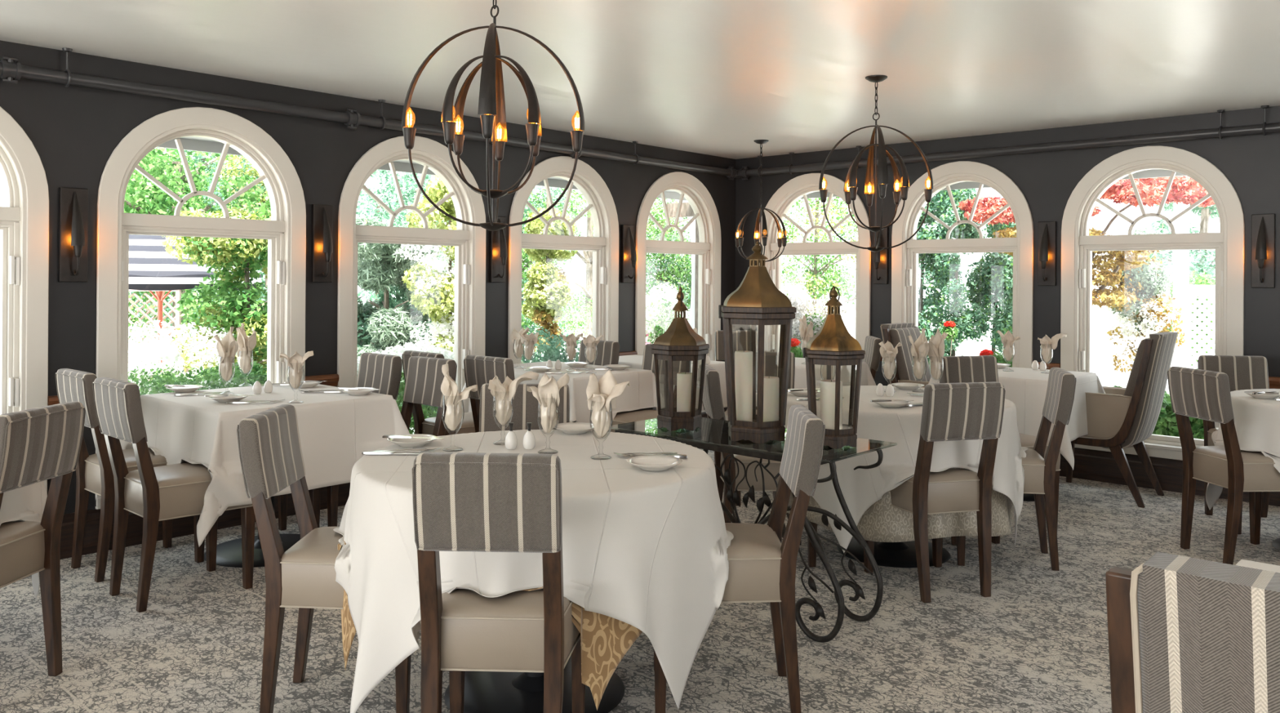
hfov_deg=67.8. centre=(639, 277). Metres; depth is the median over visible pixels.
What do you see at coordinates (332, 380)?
trim
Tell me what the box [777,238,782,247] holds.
socket
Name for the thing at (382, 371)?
dining chair
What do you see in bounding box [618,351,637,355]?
trim
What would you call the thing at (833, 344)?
lantern
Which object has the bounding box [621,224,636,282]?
wall sconce
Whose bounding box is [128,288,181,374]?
trellis
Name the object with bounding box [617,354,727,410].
tablecloth
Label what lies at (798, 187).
window
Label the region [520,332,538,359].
folded napkin
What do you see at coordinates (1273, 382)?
trim
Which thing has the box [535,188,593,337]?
tree
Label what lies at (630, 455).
fork
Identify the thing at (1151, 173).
sky
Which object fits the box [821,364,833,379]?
folded napkin
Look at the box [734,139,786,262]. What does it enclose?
ring chandelier
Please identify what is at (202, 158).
tree
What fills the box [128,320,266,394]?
flowering shrub
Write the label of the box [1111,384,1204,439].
ground cover
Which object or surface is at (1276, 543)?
round dining table
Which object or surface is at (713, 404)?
dining chair
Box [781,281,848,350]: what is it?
dry shrub
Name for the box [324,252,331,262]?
socket
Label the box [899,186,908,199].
socket
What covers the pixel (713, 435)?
console table
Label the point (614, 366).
plate
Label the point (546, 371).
table knife
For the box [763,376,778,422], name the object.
pillar candle
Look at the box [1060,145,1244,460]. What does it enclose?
window
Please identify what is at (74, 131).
wall
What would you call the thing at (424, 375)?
dining chair
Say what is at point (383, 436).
table knife
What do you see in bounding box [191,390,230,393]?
fork
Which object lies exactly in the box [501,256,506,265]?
socket
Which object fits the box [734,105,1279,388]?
wall
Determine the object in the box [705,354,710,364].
shaker
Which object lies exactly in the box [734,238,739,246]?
socket
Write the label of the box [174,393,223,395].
table knife
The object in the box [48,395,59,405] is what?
trim
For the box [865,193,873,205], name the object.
socket
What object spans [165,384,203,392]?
plate
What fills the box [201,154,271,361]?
tree
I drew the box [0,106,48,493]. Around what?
window
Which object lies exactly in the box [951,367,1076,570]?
dining chair
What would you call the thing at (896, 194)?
socket
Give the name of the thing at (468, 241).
window
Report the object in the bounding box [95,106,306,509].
window
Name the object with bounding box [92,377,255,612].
dining chair
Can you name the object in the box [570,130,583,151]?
socket
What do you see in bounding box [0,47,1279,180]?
pipe
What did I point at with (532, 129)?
socket
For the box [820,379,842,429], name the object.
pillar candle
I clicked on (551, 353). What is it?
round shrub
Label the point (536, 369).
plate
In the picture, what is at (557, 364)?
shaker
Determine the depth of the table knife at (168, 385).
4.76 m
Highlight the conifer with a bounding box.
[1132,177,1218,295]
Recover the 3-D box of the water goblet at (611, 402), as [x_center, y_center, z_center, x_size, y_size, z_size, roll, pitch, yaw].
[-0.126,0.490,3.074,0.074,0.185,0.074,0,0,-28]
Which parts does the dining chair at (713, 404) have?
backrest, leg, leg, seat, leg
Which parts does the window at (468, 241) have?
sash, frame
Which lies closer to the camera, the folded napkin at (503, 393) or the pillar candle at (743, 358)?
the folded napkin at (503, 393)
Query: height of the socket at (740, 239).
0.066 m
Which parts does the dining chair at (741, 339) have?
backrest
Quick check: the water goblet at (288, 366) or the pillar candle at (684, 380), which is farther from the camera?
the water goblet at (288, 366)
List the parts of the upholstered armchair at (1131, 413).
leg, arm, frame, arm, leg, backrest, panel, leg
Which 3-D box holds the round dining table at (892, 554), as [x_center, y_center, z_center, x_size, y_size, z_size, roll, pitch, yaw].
[1.249,0.975,4.692,1.072,0.753,1.072,0,0,42]
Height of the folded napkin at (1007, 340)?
0.197 m
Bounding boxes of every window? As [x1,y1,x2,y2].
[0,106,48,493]
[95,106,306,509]
[337,135,485,392]
[507,155,618,364]
[635,171,721,412]
[757,173,871,351]
[891,160,1033,368]
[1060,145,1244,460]
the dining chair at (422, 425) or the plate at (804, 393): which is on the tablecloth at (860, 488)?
the plate at (804, 393)
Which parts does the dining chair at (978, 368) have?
backrest, leg, seat, leg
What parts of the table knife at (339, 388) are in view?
handle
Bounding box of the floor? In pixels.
[0,448,1279,712]
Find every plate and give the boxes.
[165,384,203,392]
[208,393,248,402]
[288,380,322,387]
[340,386,375,395]
[386,433,437,447]
[526,366,554,372]
[554,422,594,434]
[563,361,590,367]
[604,364,631,369]
[626,454,682,471]
[788,388,820,395]
[874,398,911,407]
[891,382,924,390]
[996,362,1011,368]
[1244,391,1279,399]
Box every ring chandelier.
[401,0,584,231]
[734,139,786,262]
[818,74,933,251]
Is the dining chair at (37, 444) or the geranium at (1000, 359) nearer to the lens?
the dining chair at (37, 444)
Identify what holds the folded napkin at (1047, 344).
in the water goblet
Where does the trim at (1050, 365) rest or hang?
attached to the wall at (1046, 180)
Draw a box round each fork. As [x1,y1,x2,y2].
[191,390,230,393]
[199,391,226,393]
[240,399,284,401]
[250,400,280,402]
[298,390,341,391]
[376,447,440,451]
[389,449,435,453]
[556,370,585,372]
[613,452,677,454]
[617,453,678,456]
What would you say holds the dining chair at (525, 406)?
on the floor
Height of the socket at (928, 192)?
0.066 m
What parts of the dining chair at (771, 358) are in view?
leg, seat, backrest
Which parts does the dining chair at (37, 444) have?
leg, seat, backrest, leg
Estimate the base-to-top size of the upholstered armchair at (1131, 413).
1.027 m
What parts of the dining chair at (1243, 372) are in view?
leg, seat, backrest, leg, leg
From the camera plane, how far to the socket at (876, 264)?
7.41 m
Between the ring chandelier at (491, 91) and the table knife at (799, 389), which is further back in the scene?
the table knife at (799, 389)
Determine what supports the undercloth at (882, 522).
on the round dining table at (892, 554)
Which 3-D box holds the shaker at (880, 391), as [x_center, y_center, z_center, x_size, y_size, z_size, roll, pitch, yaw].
[1.204,0.560,4.773,0.043,0.063,0.043,0,0,42]
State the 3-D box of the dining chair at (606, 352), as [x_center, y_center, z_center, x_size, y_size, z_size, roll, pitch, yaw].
[-0.451,0.885,6.359,0.534,0.913,0.419,0,0,-44]
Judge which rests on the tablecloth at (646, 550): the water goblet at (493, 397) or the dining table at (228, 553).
the water goblet at (493, 397)
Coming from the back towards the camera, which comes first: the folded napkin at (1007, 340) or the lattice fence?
the lattice fence
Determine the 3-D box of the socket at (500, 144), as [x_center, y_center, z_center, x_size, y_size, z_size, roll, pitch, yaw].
[-0.494,-0.443,3.337,0.045,0.066,0.044,0,0,42]
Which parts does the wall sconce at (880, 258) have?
blade, arm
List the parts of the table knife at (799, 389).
handle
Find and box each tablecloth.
[0,480,47,599]
[95,383,409,546]
[333,429,733,712]
[461,360,664,431]
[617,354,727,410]
[726,357,875,409]
[772,385,1027,552]
[928,366,1105,470]
[1205,388,1279,509]
[1235,559,1279,573]
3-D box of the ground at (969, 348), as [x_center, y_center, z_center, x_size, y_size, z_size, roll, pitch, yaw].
[4.194,1.824,12.139,60.000,0.200,70.000,0,0,42]
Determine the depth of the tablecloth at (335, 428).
4.37 m
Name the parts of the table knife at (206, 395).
handle, blade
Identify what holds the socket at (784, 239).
attached to the ring chandelier at (763, 234)
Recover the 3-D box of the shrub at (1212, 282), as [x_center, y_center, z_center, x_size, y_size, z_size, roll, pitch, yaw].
[6.009,0.593,10.237,0.831,1.342,1.132,0,0,42]
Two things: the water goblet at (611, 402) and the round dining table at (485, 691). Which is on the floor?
the round dining table at (485, 691)
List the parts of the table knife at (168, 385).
handle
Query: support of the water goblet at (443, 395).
on the tablecloth at (646, 550)
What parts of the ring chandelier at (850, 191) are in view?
arm, blade, arm, blade, arm, blade, blade, arm, rod, chain, arm, blade, blade, arm, blade, arm, blade, arm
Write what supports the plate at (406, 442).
on the tablecloth at (646, 550)
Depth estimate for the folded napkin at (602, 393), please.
3.06 m
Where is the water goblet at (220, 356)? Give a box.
[218,355,235,394]
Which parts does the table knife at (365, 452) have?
handle, blade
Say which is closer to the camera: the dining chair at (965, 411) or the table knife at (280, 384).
the dining chair at (965, 411)
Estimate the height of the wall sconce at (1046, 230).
0.447 m
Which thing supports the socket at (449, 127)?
attached to the ring chandelier at (491, 91)
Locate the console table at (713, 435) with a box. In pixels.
[608,417,896,642]
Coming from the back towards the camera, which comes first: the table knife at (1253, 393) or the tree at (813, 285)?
the tree at (813, 285)
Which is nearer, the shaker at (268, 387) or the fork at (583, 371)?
the shaker at (268, 387)
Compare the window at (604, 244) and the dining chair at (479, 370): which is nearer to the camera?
the dining chair at (479, 370)
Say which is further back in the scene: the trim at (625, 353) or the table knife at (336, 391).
the trim at (625, 353)
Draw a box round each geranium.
[790,337,805,357]
[941,320,959,355]
[979,348,1012,367]
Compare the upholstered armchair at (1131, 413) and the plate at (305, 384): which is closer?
the plate at (305, 384)
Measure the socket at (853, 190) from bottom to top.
0.066 m
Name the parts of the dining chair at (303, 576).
leg, backrest, leg, seat, leg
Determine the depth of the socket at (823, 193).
5.00 m
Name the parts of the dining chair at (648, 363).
seat, backrest, leg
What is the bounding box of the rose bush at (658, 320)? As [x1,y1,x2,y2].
[645,282,689,344]
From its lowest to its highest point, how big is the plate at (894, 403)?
0.024 m
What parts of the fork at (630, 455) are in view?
handle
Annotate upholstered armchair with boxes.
[880,322,931,387]
[1066,331,1177,507]
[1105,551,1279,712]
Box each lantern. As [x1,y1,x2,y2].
[650,285,709,431]
[718,240,796,443]
[802,285,865,448]
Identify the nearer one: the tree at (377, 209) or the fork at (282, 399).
the fork at (282, 399)
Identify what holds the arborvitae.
on the ground at (969, 348)
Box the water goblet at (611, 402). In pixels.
[589,401,612,458]
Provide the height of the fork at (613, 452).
0.008 m
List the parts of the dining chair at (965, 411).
leg, leg, seat, leg, backrest, leg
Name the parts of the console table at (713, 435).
frame, glass, leg, leg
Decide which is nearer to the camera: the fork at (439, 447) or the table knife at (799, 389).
the fork at (439, 447)
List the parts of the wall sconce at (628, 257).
blade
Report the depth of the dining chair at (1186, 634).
1.03 m
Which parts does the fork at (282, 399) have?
handle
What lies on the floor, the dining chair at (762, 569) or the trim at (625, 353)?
the dining chair at (762, 569)
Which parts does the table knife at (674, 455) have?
handle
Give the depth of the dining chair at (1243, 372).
5.46 m
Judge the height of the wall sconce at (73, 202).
0.447 m
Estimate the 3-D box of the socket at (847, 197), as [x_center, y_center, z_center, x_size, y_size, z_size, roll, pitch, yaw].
[1.122,-0.427,5.122,0.045,0.066,0.044,0,0,42]
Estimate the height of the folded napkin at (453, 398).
0.225 m
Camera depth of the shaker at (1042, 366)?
6.15 m
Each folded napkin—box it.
[213,326,238,380]
[235,323,256,373]
[279,351,313,388]
[440,363,477,430]
[488,371,538,425]
[511,326,529,357]
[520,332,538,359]
[526,372,569,432]
[560,332,583,359]
[580,334,603,362]
[586,368,630,437]
[798,315,813,347]
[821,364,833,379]
[879,340,902,378]
[906,328,928,378]
[927,328,947,378]
[996,329,1020,360]
[1037,333,1066,362]
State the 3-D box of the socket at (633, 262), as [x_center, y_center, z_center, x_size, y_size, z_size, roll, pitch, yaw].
[-0.047,-0.105,7.340,0.039,0.056,0.040,0,0,42]
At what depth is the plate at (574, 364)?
6.19 m
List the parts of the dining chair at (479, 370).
leg, backrest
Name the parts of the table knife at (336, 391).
handle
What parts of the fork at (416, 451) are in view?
handle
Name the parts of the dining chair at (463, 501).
leg, leg, backrest, seat, leg, leg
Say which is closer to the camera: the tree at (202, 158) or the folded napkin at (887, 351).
the folded napkin at (887, 351)
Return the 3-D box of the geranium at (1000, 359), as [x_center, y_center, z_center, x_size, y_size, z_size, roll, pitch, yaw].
[2.986,1.162,7.919,0.425,1.109,0.301,0,0,42]
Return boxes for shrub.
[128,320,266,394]
[520,324,580,363]
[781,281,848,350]
[1092,225,1186,374]
[1155,270,1215,368]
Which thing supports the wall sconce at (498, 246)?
attached to the wall at (74, 131)
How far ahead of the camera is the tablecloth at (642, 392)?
5.86 m
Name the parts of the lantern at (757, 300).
post, post, rail, rail, post, ring handle, post, rail, rail, post, pane, post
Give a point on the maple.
(1151, 189)
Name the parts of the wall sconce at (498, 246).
arm, blade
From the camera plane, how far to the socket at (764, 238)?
7.08 m
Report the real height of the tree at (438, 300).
2.643 m
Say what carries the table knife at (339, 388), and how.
on the plate at (352, 392)
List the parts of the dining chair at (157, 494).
leg, backrest, leg, seat, leg, leg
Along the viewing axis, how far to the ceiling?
4.51 m
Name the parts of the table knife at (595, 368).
handle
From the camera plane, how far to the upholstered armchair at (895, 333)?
6.62 m
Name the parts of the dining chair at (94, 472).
backrest, leg, leg, seat, leg, leg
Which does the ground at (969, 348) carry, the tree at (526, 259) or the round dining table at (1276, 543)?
the tree at (526, 259)
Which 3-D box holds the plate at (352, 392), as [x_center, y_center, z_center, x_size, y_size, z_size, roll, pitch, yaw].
[-1.390,0.563,4.698,0.171,0.024,0.171,0,0,42]
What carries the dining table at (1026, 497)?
on the floor
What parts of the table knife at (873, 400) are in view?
handle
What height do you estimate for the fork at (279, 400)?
0.008 m
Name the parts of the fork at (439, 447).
handle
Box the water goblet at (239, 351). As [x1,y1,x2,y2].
[238,351,253,386]
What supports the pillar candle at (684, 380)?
on the lantern at (679, 342)
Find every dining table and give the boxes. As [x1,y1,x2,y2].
[204,495,300,567]
[444,655,624,712]
[837,537,950,568]
[1022,493,1034,501]
[1271,537,1279,550]
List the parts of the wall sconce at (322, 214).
arm, blade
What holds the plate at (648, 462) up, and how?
on the tablecloth at (646, 550)
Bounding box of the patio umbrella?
[128,234,262,371]
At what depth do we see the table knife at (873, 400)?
4.35 m
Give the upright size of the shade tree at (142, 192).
3.606 m
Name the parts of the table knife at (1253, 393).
handle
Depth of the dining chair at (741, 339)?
7.83 m
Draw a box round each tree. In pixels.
[124,146,265,373]
[128,146,265,342]
[161,173,271,375]
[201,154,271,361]
[355,168,456,309]
[355,214,454,418]
[398,174,456,351]
[442,185,591,363]
[521,197,577,353]
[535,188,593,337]
[645,197,691,342]
[781,196,857,319]
[920,187,990,369]
[964,203,1016,355]
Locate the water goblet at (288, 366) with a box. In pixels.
[287,365,304,403]
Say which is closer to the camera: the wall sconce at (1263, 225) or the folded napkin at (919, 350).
the folded napkin at (919, 350)
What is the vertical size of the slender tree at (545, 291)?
2.603 m
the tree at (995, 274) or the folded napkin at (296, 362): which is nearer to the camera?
the folded napkin at (296, 362)
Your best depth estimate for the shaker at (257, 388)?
4.68 m
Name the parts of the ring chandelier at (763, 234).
blade, blade, blade, rod, chain, blade, blade, blade, arm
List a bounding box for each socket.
[73,244,83,257]
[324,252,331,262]
[402,127,416,149]
[441,121,456,144]
[453,133,464,155]
[480,114,495,138]
[495,140,505,160]
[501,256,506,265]
[524,123,539,146]
[529,135,541,156]
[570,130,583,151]
[631,260,635,267]
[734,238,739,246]
[737,236,743,245]
[761,236,767,245]
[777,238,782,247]
[781,237,786,246]
[819,189,827,202]
[844,191,851,204]
[848,186,857,199]
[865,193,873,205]
[874,262,879,269]
[877,183,887,197]
[893,191,901,204]
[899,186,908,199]
[924,188,933,202]
[1040,260,1046,268]
[1257,258,1264,268]
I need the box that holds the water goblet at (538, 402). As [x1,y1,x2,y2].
[537,401,559,453]
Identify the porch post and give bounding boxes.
[666,201,698,331]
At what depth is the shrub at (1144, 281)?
8.89 m
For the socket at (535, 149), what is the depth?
3.20 m
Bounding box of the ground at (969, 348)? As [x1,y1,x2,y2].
[198,309,999,434]
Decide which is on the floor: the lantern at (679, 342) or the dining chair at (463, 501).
the dining chair at (463, 501)
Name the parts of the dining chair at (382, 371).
leg, leg, backrest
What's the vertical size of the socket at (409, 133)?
0.066 m
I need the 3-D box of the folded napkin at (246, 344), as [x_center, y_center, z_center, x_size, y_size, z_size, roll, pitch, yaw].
[-2.079,0.374,5.027,0.115,0.264,0.105,0,0,22]
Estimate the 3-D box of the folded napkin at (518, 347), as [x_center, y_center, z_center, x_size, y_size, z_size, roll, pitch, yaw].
[-0.775,0.415,6.108,0.104,0.200,0.128,0,0,-27]
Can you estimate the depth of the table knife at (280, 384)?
5.04 m
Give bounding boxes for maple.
[958,175,1214,308]
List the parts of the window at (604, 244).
sash, frame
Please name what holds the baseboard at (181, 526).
attached to the wall at (74, 131)
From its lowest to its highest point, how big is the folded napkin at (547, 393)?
0.198 m
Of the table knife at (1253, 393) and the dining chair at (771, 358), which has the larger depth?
the dining chair at (771, 358)
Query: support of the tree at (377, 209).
on the ground at (969, 348)
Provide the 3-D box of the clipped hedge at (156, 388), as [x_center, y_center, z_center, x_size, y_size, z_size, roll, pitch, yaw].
[-2.799,1.119,5.997,0.505,1.134,1.989,0,0,42]
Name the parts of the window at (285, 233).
sill, sash, frame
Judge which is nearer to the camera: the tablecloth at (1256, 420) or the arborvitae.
the tablecloth at (1256, 420)
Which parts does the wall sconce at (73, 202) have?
arm, blade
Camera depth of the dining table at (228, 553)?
4.56 m
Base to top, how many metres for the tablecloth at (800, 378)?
0.401 m
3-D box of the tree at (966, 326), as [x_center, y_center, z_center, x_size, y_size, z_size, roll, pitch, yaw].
[3.184,0.305,9.642,0.672,2.827,0.721,0,0,18]
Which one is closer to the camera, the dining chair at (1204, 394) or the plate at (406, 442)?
the plate at (406, 442)
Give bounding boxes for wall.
[0,40,735,513]
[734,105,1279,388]
[1091,298,1193,395]
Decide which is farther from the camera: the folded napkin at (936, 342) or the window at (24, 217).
the folded napkin at (936, 342)
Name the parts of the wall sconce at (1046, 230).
blade, arm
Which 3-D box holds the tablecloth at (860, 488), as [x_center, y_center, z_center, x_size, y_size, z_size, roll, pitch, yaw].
[1.252,0.903,4.692,1.230,0.622,1.282,0,0,-8]
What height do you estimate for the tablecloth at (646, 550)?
0.631 m
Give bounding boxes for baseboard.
[59,408,727,559]
[1059,447,1279,506]
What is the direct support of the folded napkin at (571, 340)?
in the water goblet
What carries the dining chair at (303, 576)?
on the floor
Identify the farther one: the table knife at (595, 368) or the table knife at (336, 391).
the table knife at (595, 368)
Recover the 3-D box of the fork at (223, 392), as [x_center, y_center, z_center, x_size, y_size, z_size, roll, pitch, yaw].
[-2.133,0.566,4.648,0.212,0.008,0.023,0,0,-23]
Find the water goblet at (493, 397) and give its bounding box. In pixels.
[492,397,513,444]
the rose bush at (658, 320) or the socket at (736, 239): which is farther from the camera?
the rose bush at (658, 320)
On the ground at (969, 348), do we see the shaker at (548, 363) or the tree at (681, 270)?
the tree at (681, 270)
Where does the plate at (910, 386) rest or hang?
on the tablecloth at (860, 488)
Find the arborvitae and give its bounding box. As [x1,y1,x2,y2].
[916,195,952,367]
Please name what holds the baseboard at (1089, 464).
attached to the wall at (1046, 180)
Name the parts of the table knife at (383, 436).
handle, blade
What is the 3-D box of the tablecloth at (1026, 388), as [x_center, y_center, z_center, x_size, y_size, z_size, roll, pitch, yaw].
[2.378,0.840,6.037,1.050,0.478,1.004,0,0,42]
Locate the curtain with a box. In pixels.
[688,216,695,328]
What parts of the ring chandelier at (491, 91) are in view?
arm, blade, blade, arm, blade, arm, blade, arm, rod, chain, arm, blade, blade, arm, blade, arm, blade, arm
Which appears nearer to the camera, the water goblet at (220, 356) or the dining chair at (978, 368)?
the water goblet at (220, 356)
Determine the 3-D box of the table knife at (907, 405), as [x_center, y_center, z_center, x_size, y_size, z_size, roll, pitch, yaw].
[1.313,0.587,4.393,0.217,0.009,0.016,0,0,-18]
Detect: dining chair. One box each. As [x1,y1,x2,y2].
[0,401,85,675]
[55,368,204,582]
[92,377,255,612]
[236,404,411,712]
[277,351,402,530]
[326,355,457,526]
[401,350,475,435]
[412,452,586,712]
[463,355,515,432]
[479,383,569,431]
[577,339,619,365]
[607,343,686,432]
[653,404,825,712]
[697,364,817,566]
[714,329,758,411]
[724,351,795,506]
[862,335,882,379]
[863,382,1005,602]
[938,355,1060,543]
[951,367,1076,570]
[1167,366,1279,564]
[1197,355,1270,533]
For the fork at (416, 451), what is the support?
on the tablecloth at (646, 550)
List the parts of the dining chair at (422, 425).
leg, backrest, seat, leg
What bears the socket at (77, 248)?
attached to the wall sconce at (73, 202)
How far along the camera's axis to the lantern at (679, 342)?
3.99 m
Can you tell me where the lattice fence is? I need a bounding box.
[1172,175,1215,368]
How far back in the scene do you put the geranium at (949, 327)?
8.89 m
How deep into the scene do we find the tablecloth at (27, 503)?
3.24 m
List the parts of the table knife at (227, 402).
handle, blade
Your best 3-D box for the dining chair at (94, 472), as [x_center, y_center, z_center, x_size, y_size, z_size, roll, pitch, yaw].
[-2.348,0.872,4.400,0.419,0.913,0.534,0,0,41]
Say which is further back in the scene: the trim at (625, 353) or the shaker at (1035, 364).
the trim at (625, 353)
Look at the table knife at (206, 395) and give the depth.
4.38 m
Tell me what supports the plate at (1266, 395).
on the tablecloth at (1256, 420)
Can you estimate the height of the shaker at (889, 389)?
0.063 m
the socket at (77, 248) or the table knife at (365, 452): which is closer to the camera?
the table knife at (365, 452)
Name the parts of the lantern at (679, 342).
post, rail, rail, post, post, ring handle, rail, rail, post, post, rail, rail, post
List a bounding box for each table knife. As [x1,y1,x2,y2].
[164,384,206,386]
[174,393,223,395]
[204,394,254,396]
[226,401,275,404]
[272,383,290,385]
[284,380,327,382]
[301,390,344,392]
[337,386,379,389]
[361,450,420,454]
[382,435,444,438]
[546,371,562,373]
[580,368,611,369]
[620,454,687,457]
[787,388,820,391]
[796,398,818,399]
[870,399,914,401]
[903,404,922,406]
[1251,391,1276,394]
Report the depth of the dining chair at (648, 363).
5.94 m
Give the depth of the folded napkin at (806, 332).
6.54 m
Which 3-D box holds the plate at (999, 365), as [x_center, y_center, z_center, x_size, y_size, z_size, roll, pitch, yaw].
[2.380,0.588,6.337,0.171,0.024,0.171,0,0,42]
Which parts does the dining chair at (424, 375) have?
leg, leg, backrest, leg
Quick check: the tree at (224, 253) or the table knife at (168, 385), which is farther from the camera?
the tree at (224, 253)
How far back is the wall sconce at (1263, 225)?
5.73 m
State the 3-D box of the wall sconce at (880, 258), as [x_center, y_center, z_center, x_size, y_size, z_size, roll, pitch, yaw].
[1.865,-0.172,7.444,0.120,0.447,0.100,0,0,42]
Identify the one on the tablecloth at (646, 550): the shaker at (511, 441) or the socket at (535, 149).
the shaker at (511, 441)
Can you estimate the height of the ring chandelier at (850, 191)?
0.915 m
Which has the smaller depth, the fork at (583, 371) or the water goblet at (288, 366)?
the water goblet at (288, 366)
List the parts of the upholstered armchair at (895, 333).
frame, panel, backrest, arm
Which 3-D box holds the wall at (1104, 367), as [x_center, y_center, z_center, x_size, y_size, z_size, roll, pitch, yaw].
[5.545,0.992,10.960,2.000,1.480,0.220,0,0,2]
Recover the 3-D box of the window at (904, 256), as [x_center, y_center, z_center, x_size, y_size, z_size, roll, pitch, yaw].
[2.401,0.147,7.091,1.078,2.016,0.170,0,0,42]
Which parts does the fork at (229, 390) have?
handle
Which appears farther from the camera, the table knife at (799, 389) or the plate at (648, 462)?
the table knife at (799, 389)
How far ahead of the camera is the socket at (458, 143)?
3.17 m
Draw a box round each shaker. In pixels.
[252,380,262,393]
[263,379,272,392]
[504,422,517,448]
[522,422,535,448]
[546,359,552,369]
[555,359,561,369]
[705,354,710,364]
[875,382,884,395]
[885,383,893,396]
[1031,360,1038,369]
[1039,360,1046,370]
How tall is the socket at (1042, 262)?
0.056 m
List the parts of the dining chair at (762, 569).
leg, seat, leg, leg, backrest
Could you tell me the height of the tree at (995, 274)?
2.525 m
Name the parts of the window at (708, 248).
sash, frame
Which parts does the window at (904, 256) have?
sash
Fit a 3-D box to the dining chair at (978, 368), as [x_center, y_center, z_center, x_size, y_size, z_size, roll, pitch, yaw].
[1.916,0.899,5.133,0.419,0.913,0.534,0,0,-18]
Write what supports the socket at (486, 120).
attached to the ring chandelier at (491, 91)
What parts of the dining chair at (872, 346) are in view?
leg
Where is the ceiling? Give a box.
[0,0,1279,159]
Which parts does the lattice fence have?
post, rail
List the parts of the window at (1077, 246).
sill, frame, sash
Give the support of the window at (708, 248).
in the wall at (74, 131)
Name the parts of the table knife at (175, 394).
handle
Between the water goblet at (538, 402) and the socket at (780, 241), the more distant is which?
the socket at (780, 241)
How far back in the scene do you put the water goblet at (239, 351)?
5.02 m
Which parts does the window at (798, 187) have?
sash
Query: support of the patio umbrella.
on the ground at (969, 348)
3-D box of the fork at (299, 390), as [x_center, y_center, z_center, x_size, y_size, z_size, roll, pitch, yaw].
[-1.607,0.569,4.797,0.212,0.008,0.023,0,0,-13]
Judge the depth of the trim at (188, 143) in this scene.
6.74 m
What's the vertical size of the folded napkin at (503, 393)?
0.188 m
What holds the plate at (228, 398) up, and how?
on the tablecloth at (335, 428)
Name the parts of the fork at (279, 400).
handle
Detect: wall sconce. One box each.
[57,186,88,281]
[311,204,333,282]
[489,215,507,282]
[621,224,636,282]
[873,226,888,284]
[1037,221,1056,285]
[1251,213,1275,288]
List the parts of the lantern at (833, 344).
post, pane, post, rail, post, rail, ring handle, post, rail, rail, rail, post, post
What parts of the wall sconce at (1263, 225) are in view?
blade, arm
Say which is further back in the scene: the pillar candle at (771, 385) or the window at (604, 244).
the window at (604, 244)
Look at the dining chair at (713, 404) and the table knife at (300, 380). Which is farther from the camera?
the table knife at (300, 380)
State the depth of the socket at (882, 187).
4.70 m
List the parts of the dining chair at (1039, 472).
leg, leg, seat, leg, leg, backrest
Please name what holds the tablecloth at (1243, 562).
on the dining table
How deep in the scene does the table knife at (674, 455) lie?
3.07 m
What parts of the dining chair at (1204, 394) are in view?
leg, backrest, leg, seat, leg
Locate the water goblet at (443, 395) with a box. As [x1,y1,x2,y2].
[441,395,464,451]
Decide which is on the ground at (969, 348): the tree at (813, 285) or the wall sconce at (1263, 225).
the tree at (813, 285)
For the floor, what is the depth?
3.52 m
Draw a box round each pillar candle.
[676,372,692,411]
[734,350,752,421]
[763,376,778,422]
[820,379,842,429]
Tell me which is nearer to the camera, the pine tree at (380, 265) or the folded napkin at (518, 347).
the folded napkin at (518, 347)
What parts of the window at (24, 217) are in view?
sash, frame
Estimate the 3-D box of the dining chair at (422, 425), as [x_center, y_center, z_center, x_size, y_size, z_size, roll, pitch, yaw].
[-1.069,0.881,5.572,0.419,0.913,0.534,0,0,44]
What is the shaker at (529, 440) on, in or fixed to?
on the tablecloth at (646, 550)
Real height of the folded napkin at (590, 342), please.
0.173 m
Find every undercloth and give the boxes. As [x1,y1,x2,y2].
[337,538,642,711]
[786,467,1021,542]
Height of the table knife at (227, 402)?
0.009 m
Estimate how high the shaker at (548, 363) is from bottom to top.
0.063 m
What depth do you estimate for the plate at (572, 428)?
3.61 m
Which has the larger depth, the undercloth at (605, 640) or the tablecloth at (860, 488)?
the tablecloth at (860, 488)
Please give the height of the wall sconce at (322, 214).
0.447 m
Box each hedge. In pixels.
[128,362,266,395]
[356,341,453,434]
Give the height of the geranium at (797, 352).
1.163 m
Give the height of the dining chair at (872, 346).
0.913 m
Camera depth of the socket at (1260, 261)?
5.70 m
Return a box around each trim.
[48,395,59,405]
[156,136,687,200]
[305,373,338,386]
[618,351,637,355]
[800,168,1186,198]
[1031,361,1060,369]
[1268,376,1279,388]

